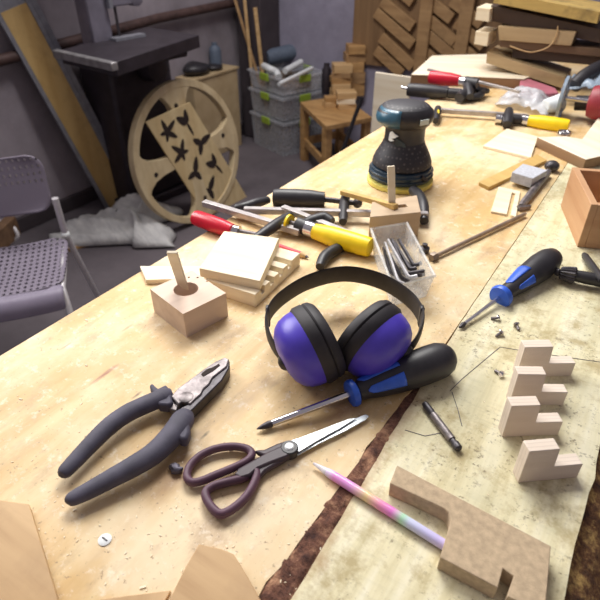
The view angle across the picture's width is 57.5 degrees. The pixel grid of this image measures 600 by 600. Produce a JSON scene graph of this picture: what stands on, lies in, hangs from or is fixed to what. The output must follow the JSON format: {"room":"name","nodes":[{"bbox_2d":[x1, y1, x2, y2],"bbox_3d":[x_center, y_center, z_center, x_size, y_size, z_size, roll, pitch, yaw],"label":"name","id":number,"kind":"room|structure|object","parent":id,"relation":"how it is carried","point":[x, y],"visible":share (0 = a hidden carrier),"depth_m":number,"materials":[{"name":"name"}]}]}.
{"room":"woodworking workshop","nodes":[
{"label":"woodworking workshop","id":0,"kind":"room"},
{"bbox_2d":[0,0,243,219],"bbox_3d":[-1.611,-1.449,2.009,0.100,2.800,4.700,20,40,26],"label":"wall","id":1,"kind":"structure","parent":0,"point":[27,125],"depth_m":2.91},
{"bbox_2d":[0,0,238,66],"bbox_3d":[-1.554,-0.931,2.255,0.052,0.182,4.501,20,40,26],"label":"trim","id":2,"kind":"structure","parent":1,"relation":"attached to","point":[10,57],"depth_m":3.07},
{"bbox_2d":[16,122,243,232],"bbox_3d":[-1.559,-0.317,2.764,0.024,0.080,4.500,20,40,26],"label":"baseboard","id":3,"kind":"structure","parent":1,"relation":"attached to","point":[25,222],"depth_m":3.04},
{"bbox_2d":[0,134,347,355],"bbox_3d":[1.157,0.771,1.373,6.600,0.100,4.700,20,40,26],"label":"floor","id":4,"kind":"structure","parent":0,"point":[262,169],"depth_m":2.84,"materials":[{"name":"concrete"}]},
{"bbox_2d":[0,216,20,249],"bbox_3d":[-1.447,-0.273,2.619,0.157,0.185,0.224,7,36,10],"label":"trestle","id":5,"kind":"object","parent":4,"relation":"on","point":[10,233],"visible":0.93,"depth_m":2.61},
{"bbox_2d":[0,155,99,321],"bbox_3d":[-0.980,-0.082,1.858,0.454,0.747,0.630,-9,36,-13],"label":"chair","id":6,"kind":"object","parent":4,"relation":"on","point":[25,300],"visible":0.99,"depth_m":1.78,"materials":[{"name":"grey plastic"}]},
{"bbox_2d":[0,0,117,208],"bbox_3d":[-1.217,-1.132,2.635,0.623,1.620,0.067,-18,39,-24],"label":"board","id":7,"kind":"object","parent":4,"relation":"on","point":[24,23],"visible":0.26,"depth_m":2.71,"materials":[{"name":"wood"}]},
{"bbox_2d":[49,193,183,247],"bbox_3d":[-0.961,-0.455,2.859,0.648,0.173,0.459,-2,35,-3],"label":"cloth sack","id":8,"kind":"object","parent":4,"relation":"on","point":[130,220],"visible":0.9,"depth_m":2.76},
{"bbox_2d":[52,0,199,201],"bbox_3d":[-0.833,-1.216,2.565,0.770,1.780,0.798,20,40,26],"label":"bandsaw","id":9,"kind":"object","parent":4,"relation":"on","point":[117,72],"visible":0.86,"depth_m":2.73,"materials":[{"name":"metal"}]},
{"bbox_2d":[128,79,238,223],"bbox_3d":[-0.577,-0.758,2.836,0.148,0.718,0.721,20,40,26],"label":"cartwheel","id":10,"kind":"object","parent":4,"relation":"on","point":[145,174],"visible":0.77,"depth_m":2.70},
{"bbox_2d":[145,102,246,214],"bbox_3d":[-0.521,-0.733,2.897,0.071,0.610,0.601,23,41,29],"label":"board","id":11,"kind":"object","parent":4,"relation":"on","point":[180,132],"visible":0.98,"depth_m":2.82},
{"bbox_2d":[175,64,241,153],"bbox_3d":[-0.600,-1.270,3.723,0.150,0.538,0.460,20,40,26],"label":"crate","id":12,"kind":"object","parent":4,"relation":"on","point":[224,81],"visible":0.39,"depth_m":3.63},
{"bbox_2d":[182,61,209,75],"bbox_3d":[-0.656,-1.475,3.475,0.150,0.079,0.208,20,40,26],"label":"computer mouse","id":13,"kind":"object","parent":12,"relation":"on","point":[193,68],"visible":1,"depth_m":3.42,"materials":[{"name":"black plastic"}]},
{"bbox_2d":[209,42,221,64],"bbox_3d":[-0.563,-1.628,3.631,0.080,0.151,0.080,20,40,26],"label":"plastic bottle","id":14,"kind":"object","parent":12,"relation":"on","point":[214,50],"visible":0.71,"depth_m":3.60,"materials":[{"name":"grey plastic"}]},
{"bbox_2d":[243,0,258,139],"bbox_3d":[-0.337,-1.603,3.751,0.027,1.052,0.140,14,37,19],"label":"batten","id":15,"kind":"object","parent":4,"relation":"on","point":[244,1],"visible":1,"depth_m":3.75,"materials":[{"name":"beige wood"}]},
{"bbox_2d":[234,0,270,117],"bbox_3d":[-0.308,-1.596,3.749,0.307,1.047,0.022,2,35,3],"label":"batten","id":16,"kind":"object","parent":4,"relation":"on","point":[235,1],"visible":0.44,"depth_m":3.69,"materials":[{"name":"brown wood"}]},
{"bbox_2d":[253,7,268,117],"bbox_3d":[-0.255,-1.519,3.769,0.032,0.894,0.152,19,39,25],"label":"batten","id":17,"kind":"object","parent":4,"relation":"on","point":[255,12],"visible":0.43,"depth_m":3.63,"materials":[{"name":"beige wood"}]},
{"bbox_2d":[261,106,309,125],"bbox_3d":[-0.091,-1.229,3.927,0.386,0.236,0.416,-25,42,-31],"label":"storage bin","id":18,"kind":"object","parent":4,"relation":"on","point":[264,119],"visible":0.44,"depth_m":3.77,"materials":[{"name":"plastic"}]},
{"bbox_2d":[260,115,310,150],"bbox_3d":[-0.091,-1.218,3.935,0.310,0.189,0.335,-25,42,-31],"label":"clutter","id":19,"kind":"object","parent":18,"relation":"in","point":[285,136],"visible":0.83,"depth_m":3.88},
{"bbox_2d":[260,85,311,101],"bbox_3d":[-0.091,-1.395,3.810,0.386,0.156,0.416,-25,42,-31],"label":"storage bin","id":20,"kind":"object","parent":18,"relation":"on","point":[305,97],"visible":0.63,"depth_m":3.67,"materials":[{"name":"plastic"}]},
{"bbox_2d":[260,64,311,82],"bbox_3d":[-0.091,-1.512,3.728,0.386,0.116,0.416,-25,42,-31],"label":"storage bin","id":21,"kind":"object","parent":20,"relation":"on","point":[263,76],"visible":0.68,"depth_m":3.59,"materials":[{"name":"plastic"}]},
{"bbox_2d":[261,63,281,79],"bbox_3d":[-0.191,-1.503,3.598,0.184,0.084,0.075,29,44,34],"label":"pipe elbow","id":22,"kind":"object","parent":21,"relation":"in","point":[264,66],"visible":1,"depth_m":3.56,"materials":[{"name":"white plastic"}]},
{"bbox_2d":[267,44,295,64],"bbox_3d":[-0.075,-1.747,3.859,0.374,0.143,0.104,-17,38,-22],"label":"roll","id":23,"kind":"object","parent":21,"relation":"on","point":[284,53],"visible":0.44,"depth_m":3.80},
{"bbox_2d":[266,71,311,89],"bbox_3d":[-0.085,-1.504,3.740,0.294,0.069,0.334,-25,42,-31],"label":"clutter","id":24,"kind":"object","parent":21,"relation":"in","point":[293,84],"visible":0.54,"depth_m":3.68},
{"bbox_2d":[282,59,302,73],"bbox_3d":[-0.046,-1.571,3.678,0.040,0.060,0.208,19,39,25],"label":"pipe","id":25,"kind":"object","parent":21,"relation":"on","point":[296,64],"visible":1,"depth_m":3.65,"materials":[{"name":"plastic"}]},
{"bbox_2d":[277,66,313,85],"bbox_3d":[-0.025,-1.421,3.465,0.024,0.044,0.395,20,40,25],"label":"pipe","id":26,"kind":"object","parent":21,"relation":"on","point":[306,70],"visible":1,"depth_m":3.44,"materials":[{"name":"plastic"}]},
{"bbox_2d":[267,90,309,117],"bbox_3d":[-0.091,-1.384,3.818,0.310,0.109,0.335,-25,42,-31],"label":"clutter","id":27,"kind":"object","parent":20,"relation":"in","point":[283,105],"visible":0.85,"depth_m":3.73},
{"bbox_2d":[0,61,599,599],"bbox_3d":[0.414,0.160,1.314,0.737,0.963,2.800,20,40,26],"label":"workbench","id":28,"kind":"object","parent":4,"relation":"on","point":[364,554],"depth_m":0.56,"materials":[{"name":"brown wood"}]},
{"bbox_2d":[0,500,58,599],"bbox_3d":[-0.231,0.205,0.432,0.065,0.008,0.152,-16,38,-22],"label":"board","id":29,"kind":"object","parent":28,"relation":"on","point":[25,574],"visible":1,"depth_m":0.43,"materials":[{"name":"beige wood"}]},
{"bbox_2d":[98,533,111,545],"bbox_3d":[-0.160,0.197,0.449,0.011,0.002,0.011,20,40,26],"label":"screw","id":30,"kind":"object","parent":28,"relation":"on","point":[105,539],"visible":1,"depth_m":0.45,"materials":[{"name":"white plastic"}]},
{"bbox_2d":[100,591,170,599],"bbox_3d":[-0.122,0.228,0.404,0.052,0.003,0.019,-4,35,-6],"label":"batten","id":31,"kind":"object","parent":28,"relation":"on","point":[163,595],"visible":1,"depth_m":0.41,"materials":[{"name":"beige wood"}]},
{"bbox_2d":[58,358,229,505],"bbox_3d":[-0.141,0.120,0.539,0.087,0.021,0.214,20,40,26],"label":"pliers","id":32,"kind":"object","parent":28,"relation":"on","point":[189,399],"visible":1,"depth_m":0.52,"materials":[{"name":"metal"}]},
{"bbox_2d":[140,266,205,283],"bbox_3d":[-0.181,-0.035,0.775,0.099,0.007,0.037,0,35,0],"label":"wooden plate","id":33,"kind":"object","parent":28,"relation":"on","point":[152,274],"visible":0.5,"depth_m":0.77,"materials":[{"name":"brown wood"}]},
{"bbox_2d":[168,463,182,474],"bbox_3d":[-0.115,0.155,0.503,0.014,0.007,0.010,20,40,26],"label":"lump","id":34,"kind":"object","parent":28,"relation":"on","point":[175,468],"visible":1,"depth_m":0.50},
{"bbox_2d":[150,271,227,337],"bbox_3d":[-0.140,0.004,0.694,0.064,0.036,0.073,-29,44,-34],"label":"block","id":35,"kind":"object","parent":28,"relation":"on","point":[190,311],"visible":1,"depth_m":0.68,"materials":[{"name":"brown wood"}]},
{"bbox_2d":[167,251,188,289],"bbox_3d":[-0.150,-0.031,0.681,0.012,0.091,0.042,0,35,0],"label":"wooden stick","id":36,"kind":"object","parent":35,"relation":"in","point":[173,256],"visible":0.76,"depth_m":0.67,"materials":[{"name":"brown wood"}]},
{"bbox_2d":[170,544,259,599],"bbox_3d":[-0.060,0.223,0.406,0.073,0.008,0.074,7,36,10],"label":"board","id":37,"kind":"object","parent":28,"relation":"on","point":[212,573],"visible":1,"depth_m":0.41,"materials":[{"name":"beige wood"}]},
{"bbox_2d":[190,196,299,236],"bbox_3d":[-0.083,-0.140,0.905,0.198,0.027,0.140,20,40,26],"label":"clamp","id":38,"kind":"object","parent":28,"relation":"on","point":[203,220],"visible":0.85,"depth_m":0.88,"materials":[{"name":"red paint"}]},
{"bbox_2d":[206,248,299,306],"bbox_3d":[-0.064,-0.040,0.770,0.079,0.020,0.121,17,39,23],"label":"plate","id":39,"kind":"object","parent":28,"relation":"on","point":[285,262],"visible":0.55,"depth_m":0.74,"materials":[{"name":"brown wood"}]},
{"bbox_2d":[199,231,278,289],"bbox_3d":[-0.083,-0.058,0.766,0.088,0.014,0.121,7,36,9],"label":"wooden plate","id":40,"kind":"object","parent":39,"relation":"on","point":[246,260],"visible":0.91,"depth_m":0.75,"materials":[{"name":"brown wood"}]},
{"bbox_2d":[183,414,368,518],"bbox_3d":[-0.022,0.135,0.526,0.183,0.011,0.074,-26,43,-32],"label":"scissors","id":41,"kind":"object","parent":28,"relation":"on","point":[247,468],"visible":1,"depth_m":0.50,"materials":[{"name":"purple plastic"}]},
{"bbox_2d":[11,102,599,594],"bbox_3d":[0.273,-0.168,0.969,0.573,0.001,1.592,20,40,26],"label":"chips","id":42,"kind":"object","parent":28,"relation":"on","point":[75,509],"visible":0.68,"depth_m":0.46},
{"bbox_2d":[281,205,373,269],"bbox_3d":[0.032,-0.110,0.860,0.103,0.033,0.181,-16,38,-21],"label":"clamp","id":43,"kind":"object","parent":28,"relation":"on","point":[320,226],"visible":1,"depth_m":0.83,"materials":[{"name":"yellow plastic"}]},
{"bbox_2d":[244,185,428,224],"bbox_3d":[0.063,-0.159,0.932,0.316,0.033,0.116,-2,35,-3],"label":"clamp","id":44,"kind":"object","parent":28,"relation":"on","point":[305,200],"visible":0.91,"depth_m":0.94,"materials":[{"name":"black plastic"}]},
{"bbox_2d":[340,189,397,209],"bbox_3d":[0.111,-0.166,0.898,0.010,0.024,0.123,-25,42,-31],"label":"wooden stick","id":45,"kind":"object","parent":44,"relation":"on","point":[347,193],"visible":1,"depth_m":0.89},
{"bbox_2d":[265,266,424,386],"bbox_3d":[0.049,0.023,0.622,0.172,0.089,0.194,20,40,26],"label":"defender","id":46,"kind":"object","parent":28,"relation":"on","point":[304,345],"visible":0.98,"depth_m":0.56,"materials":[{"name":"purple plastic"}]},
{"bbox_2d":[273,312,326,386],"bbox_3d":[0.000,0.053,0.585,0.050,0.083,0.082,-13,37,-18],"label":"ear cup","id":47,"kind":"object","parent":46,"relation":"on","point":[300,338],"depth_m":0.55,"materials":[{"name":"purple plastic"}]},
{"bbox_2d":[301,302,345,377],"bbox_3d":[0.024,0.043,0.590,0.036,0.085,0.086,-14,38,-19],"label":"cushion","id":48,"kind":"object","parent":46,"relation":"on","point":[329,353],"depth_m":0.55,"materials":[{"name":"black plastic"}]},
{"bbox_2d":[337,300,391,350],"bbox_3d":[0.069,0.035,0.600,0.043,0.083,0.084,20,40,26],"label":"cushion","id":49,"kind":"object","parent":46,"relation":"on","point":[366,331],"depth_m":0.56,"materials":[{"name":"black plastic"}]},
{"bbox_2d":[348,313,411,377],"bbox_3d":[0.088,0.049,0.591,0.055,0.082,0.081,20,40,26],"label":"ear cup","id":50,"kind":"object","parent":46,"relation":"on","point":[376,341],"depth_m":0.56,"materials":[{"name":"purple plastic"}]},
{"bbox_2d":[257,343,456,429],"bbox_3d":[0.065,0.092,0.569,0.232,0.042,0.041,-16,38,-21],"label":"screwdriver","id":51,"kind":"object","parent":28,"relation":"on","point":[428,364],"visible":0.92,"depth_m":0.57,"materials":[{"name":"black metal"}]},
{"bbox_2d":[313,462,444,549],"bbox_3d":[0.065,0.174,0.473,0.133,0.009,0.009,24,42,30],"label":"pencil","id":52,"kind":"object","parent":28,"relation":"on","point":[387,509],"visible":1,"depth_m":0.47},
{"bbox_2d":[368,195,420,240],"bbox_3d":[0.150,-0.132,0.881,0.100,0.043,0.061,-7,36,-10],"label":"squared block","id":53,"kind":"object","parent":28,"relation":"on","point":[385,223],"visible":0.9,"depth_m":0.86,"materials":[{"name":"brown wood"}]},
{"bbox_2d":[387,166,395,202],"bbox_3d":[0.143,-0.177,0.854,0.011,0.064,0.020,-22,41,-28],"label":"wooden stick","id":54,"kind":"object","parent":53,"relation":"on","point":[390,169],"visible":1,"depth_m":0.85,"materials":[{"name":"brown wood"}]},
{"bbox_2d":[367,98,433,193],"bbox_3d":[0.192,-0.290,1.013,0.125,0.150,0.125,20,40,26],"label":"orbital sander","id":55,"kind":"object","parent":28,"relation":"on","point":[405,121],"visible":0.98,"depth_m":0.98,"materials":[{"name":"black plastic"}]},
{"bbox_2d":[422,401,461,451],"bbox_3d":[0.141,0.125,0.545,0.008,0.008,0.064,-12,37,-16],"label":"nail punch","id":56,"kind":"object","parent":28,"relation":"on","point":[434,416],"visible":1,"depth_m":0.54,"materials":[{"name":"metal"}]},
{"bbox_2d":[401,83,485,102],"bbox_3d":[0.406,-0.576,1.519,0.240,0.038,0.108,2,35,3],"label":"clamp","id":57,"kind":"object","parent":28,"relation":"on","point":[412,89],"visible":0.87,"depth_m":1.51,"materials":[{"name":"black plastic"}]},
{"bbox_2d":[427,68,520,99],"bbox_3d":[0.468,-0.596,1.521,0.306,0.051,0.114,24,42,30],"label":"clamp","id":58,"kind":"object","parent":57,"relation":"on","point":[436,77],"visible":0.9,"depth_m":1.53,"materials":[{"name":"red paint"}]},
{"bbox_2d":[389,466,550,599],"bbox_3d":[0.129,0.192,0.442,0.144,0.017,0.058,22,41,28],"label":"fibreboard jig","id":59,"kind":"object","parent":28,"relation":"on","point":[480,550],"visible":1,"depth_m":0.43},
{"bbox_2d":[428,212,526,261],"bbox_3d":[0.289,-0.104,0.870,0.240,0.012,0.014,-24,42,-30],"label":"metal rod","id":60,"kind":"object","parent":28,"relation":"on","point":[433,256],"visible":1,"depth_m":0.85,"materials":[{"name":"metal"}]},
{"bbox_2d":[410,54,559,88],"bbox_3d":[0.595,-0.748,1.768,0.476,0.030,0.380,5,35,7],"label":"plywood sheet","id":61,"kind":"object","parent":28,"relation":"on","point":[471,65],"visible":0.52,"depth_m":1.68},
{"bbox_2d":[486,45,571,87],"bbox_3d":[0.696,-0.713,1.665,0.244,0.075,0.130,20,40,26],"label":"board","id":62,"kind":"object","parent":61,"relation":"on","point":[548,72],"visible":0.77,"depth_m":1.63,"materials":[{"name":"brown wood"}]},
{"bbox_2d":[474,26,496,45],"bbox_3d":[0.566,-0.804,1.667,0.041,0.038,0.102,18,39,24],"label":"block","id":63,"kind":"object","parent":62,"relation":"on","point":[484,36],"visible":1,"depth_m":1.64,"materials":[{"name":"brown wood"}]},
{"bbox_2d":[512,48,599,64],"bbox_3d":[0.770,-0.738,1.625,0.260,0.041,0.120,20,40,26],"label":"board","id":64,"kind":"object","parent":62,"relation":"on","point":[540,55],"visible":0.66,"depth_m":1.59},
{"bbox_2d":[500,39,599,56],"bbox_3d":[0.751,-0.748,1.603,0.310,0.022,0.120,20,40,26],"label":"board","id":65,"kind":"object","parent":64,"relation":"on","point":[579,47],"visible":0.51,"depth_m":1.56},
{"bbox_2d":[498,24,576,45],"bbox_3d":[0.704,-0.789,1.612,0.220,0.039,0.140,20,40,26],"label":"board","id":66,"kind":"object","parent":65,"relation":"on","point":[507,32],"visible":0.64,"depth_m":1.56,"materials":[{"name":"brown wood"}]},
{"bbox_2d":[491,3,599,42],"bbox_3d":[0.734,-0.820,1.603,0.333,0.073,0.150,20,40,26],"label":"board","id":67,"kind":"object","parent":65,"relation":"on","point":[504,14],"visible":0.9,"depth_m":1.56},
{"bbox_2d":[475,3,492,21],"bbox_3d":[0.560,-0.859,1.633,0.042,0.036,0.102,18,39,24],"label":"block","id":68,"kind":"object","parent":67,"relation":"on","point":[484,12],"visible":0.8,"depth_m":1.60,"materials":[{"name":"brown wood"}]},
{"bbox_2d":[493,0,599,23],"bbox_3d":[0.724,-0.857,1.577,0.295,0.062,0.200,20,40,26],"label":"board","id":69,"kind":"object","parent":67,"relation":"on","point":[582,10],"visible":1,"depth_m":1.50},
{"bbox_2d":[432,105,569,131],"bbox_3d":[0.487,-0.444,1.338,0.319,0.036,0.095,7,36,10],"label":"clamp","id":70,"kind":"object","parent":28,"relation":"on","point":[508,117],"visible":0.98,"depth_m":1.32,"materials":[{"name":"yellow plastic"}]},
{"bbox_2d":[491,187,519,217],"bbox_3d":[0.369,-0.175,0.976,0.042,0.004,0.118,14,37,19],"label":"wood piece","id":71,"kind":"object","parent":28,"relation":"on","point":[500,206],"visible":1,"depth_m":0.97,"materials":[{"name":"brown wood"}]},
{"bbox_2d":[483,129,537,158],"bbox_3d":[0.487,-0.350,1.224,0.121,0.006,0.147,28,43,33],"label":"plywood offcut","id":72,"kind":"object","parent":28,"relation":"on","point":[510,142],"visible":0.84,"depth_m":1.21,"materials":[{"name":"brown wood"}]},
{"bbox_2d":[459,248,562,327],"bbox_3d":[0.283,-0.020,0.734,0.231,0.042,0.040,-25,42,-31],"label":"screwdriver","id":73,"kind":"object","parent":28,"relation":"on","point":[539,267],"visible":1,"depth_m":0.73,"materials":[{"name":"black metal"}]},
{"bbox_2d":[479,154,546,189],"bbox_3d":[0.428,-0.256,1.088,0.227,0.007,0.031,-28,44,-34],"label":"slip","id":74,"kind":"object","parent":28,"relation":"on","point":[536,160],"visible":0.86,"depth_m":1.07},
{"bbox_2d":[498,86,549,113],"bbox_3d":[0.618,-0.551,1.472,0.146,0.044,0.214,20,40,26],"label":"plastic bag","id":75,"kind":"object","parent":28,"relation":"on","point":[524,97],"visible":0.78,"depth_m":1.43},
{"bbox_2d":[510,164,547,187],"bbox_3d":[0.431,-0.237,1.039,0.059,0.019,0.050,-28,44,-34],"label":"block","id":76,"kind":"object","parent":28,"relation":"on","point":[525,175],"visible":1,"depth_m":1.02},
{"bbox_2d":[498,396,562,436],"bbox_3d":[0.227,0.113,0.532,0.056,0.043,0.013,-2,35,-2],"label":"block","id":77,"kind":"object","parent":28,"relation":"on","point":[521,416],"visible":1,"depth_m":0.53,"materials":[{"name":"brown wood"}]},
{"bbox_2d":[506,366,567,404],"bbox_3d":[0.248,0.089,0.567,0.056,0.043,0.013,1,35,1],"label":"block","id":78,"kind":"object","parent":28,"relation":"on","point":[525,380],"visible":0.91,"depth_m":0.56,"materials":[{"name":"brown wood"}]},
{"bbox_2d":[518,79,557,101],"bbox_3d":[0.656,-0.597,1.553,0.095,0.022,0.174,-12,37,-16],"label":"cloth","id":79,"kind":"object","parent":28,"relation":"on","point":[549,91],"visible":0.56,"depth_m":1.52,"materials":[{"name":"fabric"}]},
{"bbox_2d":[517,160,559,211],"bbox_3d":[0.446,-0.216,1.021,0.029,0.024,0.237,20,40,26],"label":"box spanner","id":80,"kind":"object","parent":28,"relation":"on","point":[551,166],"visible":0.98,"depth_m":1.00,"materials":[{"name":"metal"}]},
{"bbox_2d":[512,340,575,375],"bbox_3d":[0.271,0.064,0.602,0.062,0.043,0.013,-1,35,-1],"label":"block","id":81,"kind":"object","parent":28,"relation":"on","point":[530,352],"visible":0.91,"depth_m":0.60,"materials":[{"name":"brown wood"}]},
{"bbox_2d":[513,438,582,482],"bbox_3d":[0.225,0.143,0.490,0.056,0.043,0.013,-3,35,-5],"label":"block","id":82,"kind":"object","parent":28,"relation":"on","point":[538,459],"visible":1,"depth_m":0.49,"materials":[{"name":"brown wood"}]},
{"bbox_2d":[541,94,566,112],"bbox_3d":[0.649,-0.504,1.407,0.049,0.047,0.047,-13,37,-18],"label":"plastic cup","id":83,"kind":"object","parent":28,"relation":"on","point":[550,103],"visible":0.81,"depth_m":1.39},
{"bbox_2d":[535,118,599,167],"bbox_3d":[0.682,-0.359,1.222,0.358,0.022,0.158,-22,41,-28],"label":"slab offcut","id":84,"kind":"object","parent":28,"relation":"on","point":[585,152],"visible":0.93,"depth_m":1.16,"materials":[{"name":"brown wood"}]},
{"bbox_2d":[554,252,599,286],"bbox_3d":[0.407,-0.049,0.774,0.072,0.028,0.100,20,40,26],"label":"drill chuck","id":85,"kind":"object","parent":28,"relation":"on","point":[568,274],"visible":1,"depth_m":0.75,"materials":[{"name":"metal"}]},
{"bbox_2d":[555,60,599,119],"bbox_3d":[0.851,-0.546,1.419,0.285,0.107,0.451,20,40,26],"label":"grinder","id":86,"kind":"object","parent":28,"relation":"on","point":[590,103],"visible":0.91,"depth_m":1.35,"materials":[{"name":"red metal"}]},
{"bbox_2d":[569,73,599,89],"bbox_3d":[0.763,-0.583,1.452,0.112,0.051,0.142,20,40,26],"label":"plastic wrap","id":87,"kind":"object","parent":86,"relation":"on","point":[589,83],"visible":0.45,"depth_m":1.43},
{"bbox_2d":[561,167,599,248],"bbox_3d":[0.496,-0.147,0.877,0.105,0.072,0.150,7,36,10],"label":"wooden box","id":88,"kind":"object","parent":28,"relation":"on","point":[580,205],"visible":1,"depth_m":0.86,"materials":[{"name":"brown wood"}]},
{"bbox_3d":[0.138,-0.052,0.766,0.132,0.041,0.174,20,40,26],"label":"clear bin","id":89,"kind":"object","parent":28,"relation":"on","visible":0},
{"bbox_2d":[383,242,404,284],"bbox_3d":[0.127,-0.051,0.754,0.010,0.006,0.110,-3,35,-5],"label":"key","id":90,"kind":"object","parent":89,"relation":"in","point":[384,243],"visible":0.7,"depth_m":0.75,"materials":[{"name":"metal"}]},
{"bbox_2d":[386,239,417,278],"bbox_3d":[0.137,-0.058,0.759,0.014,0.006,0.103,-8,36,-11],"label":"key","id":91,"kind":"object","parent":89,"relation":"in","point":[408,276],"visible":1,"depth_m":0.75,"materials":[{"name":"metal"}]},
{"bbox_2d":[395,242,416,270],"bbox_3d":[0.146,-0.062,0.779,0.012,0.007,0.075,-8,36,-11],"label":"key","id":92,"kind":"object","parent":89,"relation":"in","point":[406,263],"visible":1,"depth_m":0.76,"materials":[{"name":"metal"}]},
{"bbox_2d":[390,239,424,274],"bbox_3d":[0.141,-0.061,0.772,0.028,0.007,0.094,-11,37,-15],"label":"key","id":93,"kind":"object","parent":89,"relation":"in","point":[420,271],"visible":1,"depth_m":0.74,"materials":[{"name":"metal"}]},
{"bbox_2d":[397,239,421,266],"bbox_3d":[0.154,-0.069,0.792,0.015,0.007,0.073,-10,36,-13],"label":"key","id":94,"kind":"object","parent":89,"relation":"in","point":[404,249],"visible":1,"depth_m":0.78,"materials":[{"name":"metal"}]},
{"bbox_2d":[300,98,371,163],"bbox_3d":[0.216,-1.037,3.527,0.329,0.380,0.598,-10,36,-14],"label":"stool","id":95,"kind":"object","parent":4,"relation":"on","point":[329,119],"visible":0.62,"depth_m":3.38,"materials":[{"name":"brown wood"}]},
{"bbox_2d":[321,63,330,93],"bbox_3d":[0.177,-1.490,3.675,0.064,0.191,0.064,20,40,26],"label":"canister","id":96,"kind":"object","parent":95,"relation":"on","point":[326,70],"visible":0.93,"depth_m":3.65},
{"bbox_2d":[336,100,355,109],"bbox_3d":[0.289,-1.223,3.432,0.110,0.035,0.100,-3,35,-5],"label":"wood offcut","id":97,"kind":"object","parent":95,"relation":"on","point":[339,106],"visible":0.71,"depth_m":3.39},
{"bbox_2d":[337,99,355,104],"bbox_3d":[0.287,-1.249,3.412,0.115,0.030,0.100,2,35,2],"label":"wood offcut","id":98,"kind":"object","parent":97,"relation":"on","point":[346,101],"visible":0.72,"depth_m":3.37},
{"bbox_2d":[335,89,356,99],"bbox_3d":[0.284,-1.274,3.387,0.120,0.040,0.090,-3,35,-5],"label":"wood offcut","id":99,"kind":"object","parent":98,"relation":"on","point":[341,94],"visible":1,"depth_m":3.35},
{"bbox_2d":[351,84,364,95],"bbox_3d":[0.361,-1.426,3.681,0.120,0.080,0.110,-7,36,-9],"label":"wood offcut","id":100,"kind":"object","parent":95,"relation":"on","point":[359,88],"visible":0.37,"depth_m":3.63,"materials":[{"name":"brown wood"}]},
{"bbox_2d":[351,71,364,83],"bbox_3d":[0.365,-1.491,3.643,0.120,0.070,0.120,-2,35,-2],"label":"wood offcut","id":101,"kind":"object","parent":100,"relation":"on","point":[357,78],"visible":0.43,"depth_m":3.59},
{"bbox_2d":[352,62,363,72],"bbox_3d":[0.362,-1.544,3.606,0.120,0.060,0.110,3,35,5],"label":"wood offcut","id":102,"kind":"object","parent":101,"relation":"on","point":[358,67],"visible":0.52,"depth_m":3.56,"materials":[{"name":"brown wood"}]},
{"bbox_2d":[343,51,365,62],"bbox_3d":[0.357,-1.593,3.580,0.130,0.050,0.110,-5,35,-7],"label":"wood offcut","id":103,"kind":"object","parent":102,"relation":"on","point":[347,58],"visible":0.86,"depth_m":3.54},
{"bbox_2d":[345,43,365,54],"bbox_3d":[0.360,-1.630,3.545,0.110,0.050,0.120,-3,35,-5],"label":"wood offcut","id":104,"kind":"object","parent":103,"relation":"on","point":[351,49],"visible":0.9,"depth_m":3.50,"materials":[{"name":"brown wood"}]},
{"bbox_3d":[0.268,-1.373,3.632,0.120,0.050,0.110,-7,36,-9],"label":"wood offcut","id":105,"kind":"object","parent":95,"relation":"on","visible":0},
{"bbox_2d":[331,83,350,91],"bbox_3d":[0.268,-1.410,3.602,0.120,0.045,0.110,-2,35,-2],"label":"wood offcut","id":106,"kind":"object","parent":105,"relation":"on","point":[333,86],"visible":0.61,"depth_m":3.55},
{"bbox_2d":[330,75,351,83],"bbox_3d":[0.266,-1.445,3.582,0.130,0.035,0.100,-3,35,-5],"label":"wood offcut","id":107,"kind":"object","parent":106,"relation":"on","point":[332,80],"visible":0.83,"depth_m":3.54,"materials":[{"name":"brown wood"}]},
{"bbox_2d":[331,71,350,78],"bbox_3d":[0.269,-1.470,3.562,0.125,0.030,0.100,3,35,5],"label":"wood offcut","id":108,"kind":"object","parent":107,"relation":"on","point":[344,75],"visible":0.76,"depth_m":3.52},
{"bbox_2d":[331,61,352,73],"bbox_3d":[0.273,-1.506,3.543,0.120,0.050,0.110,-4,35,-6],"label":"wood offcut","id":109,"kind":"object","parent":108,"relation":"on","point":[337,67],"visible":0.91,"depth_m":3.50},
{"bbox_2d":[340,96,363,151],"bbox_3d":[0.236,-0.827,3.045,0.200,0.597,0.022,2,35,3],"label":"rod","id":110,"kind":"object","parent":4,"relation":"on","point":[361,98],"visible":0.47,"depth_m":2.94,"materials":[{"name":"plastic"}]},
{"bbox_2d":[371,72,410,132],"bbox_3d":[0.341,-0.455,2.251,0.142,0.896,0.012,20,40,26],"label":"board","id":111,"kind":"object","parent":4,"relation":"on","point":[387,86],"visible":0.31,"depth_m":2.02,"materials":[{"name":"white wood"}]},
{"bbox_2d":[279,0,599,142],"bbox_3d":[2.409,-1.524,2.117,6.600,2.800,0.100,20,40,26],"label":"wall","id":112,"kind":"structure","parent":0,"point":[319,31],"depth_m":3.69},
{"bbox_2d":[237,0,280,138],"bbox_3d":[-0.283,-2.413,3.382,0.200,2.800,0.220,20,40,26],"label":"pillar","id":113,"kind":"structure","parent":112,"relation":"attached to","point":[268,10],"depth_m":3.77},
{"bbox_2d":[352,0,387,65],"bbox_3d":[0.440,-1.951,3.288,0.226,1.000,0.018,20,40,26],"label":"plywood sheet","id":114,"kind":"object","parent":112,"relation":"attached to","point":[367,30],"visible":0.6,"depth_m":3.45,"materials":[{"name":"brown wood"}]},
{"bbox_2d":[373,0,502,74],"bbox_3d":[0.864,-1.757,3.058,0.977,1.051,0.060,20,40,26],"label":"slatted panel","id":115,"kind":"object","parent":112,"relation":"attached to","point":[417,31],"visible":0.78,"depth_m":3.24,"materials":[{"name":"brown wood"}]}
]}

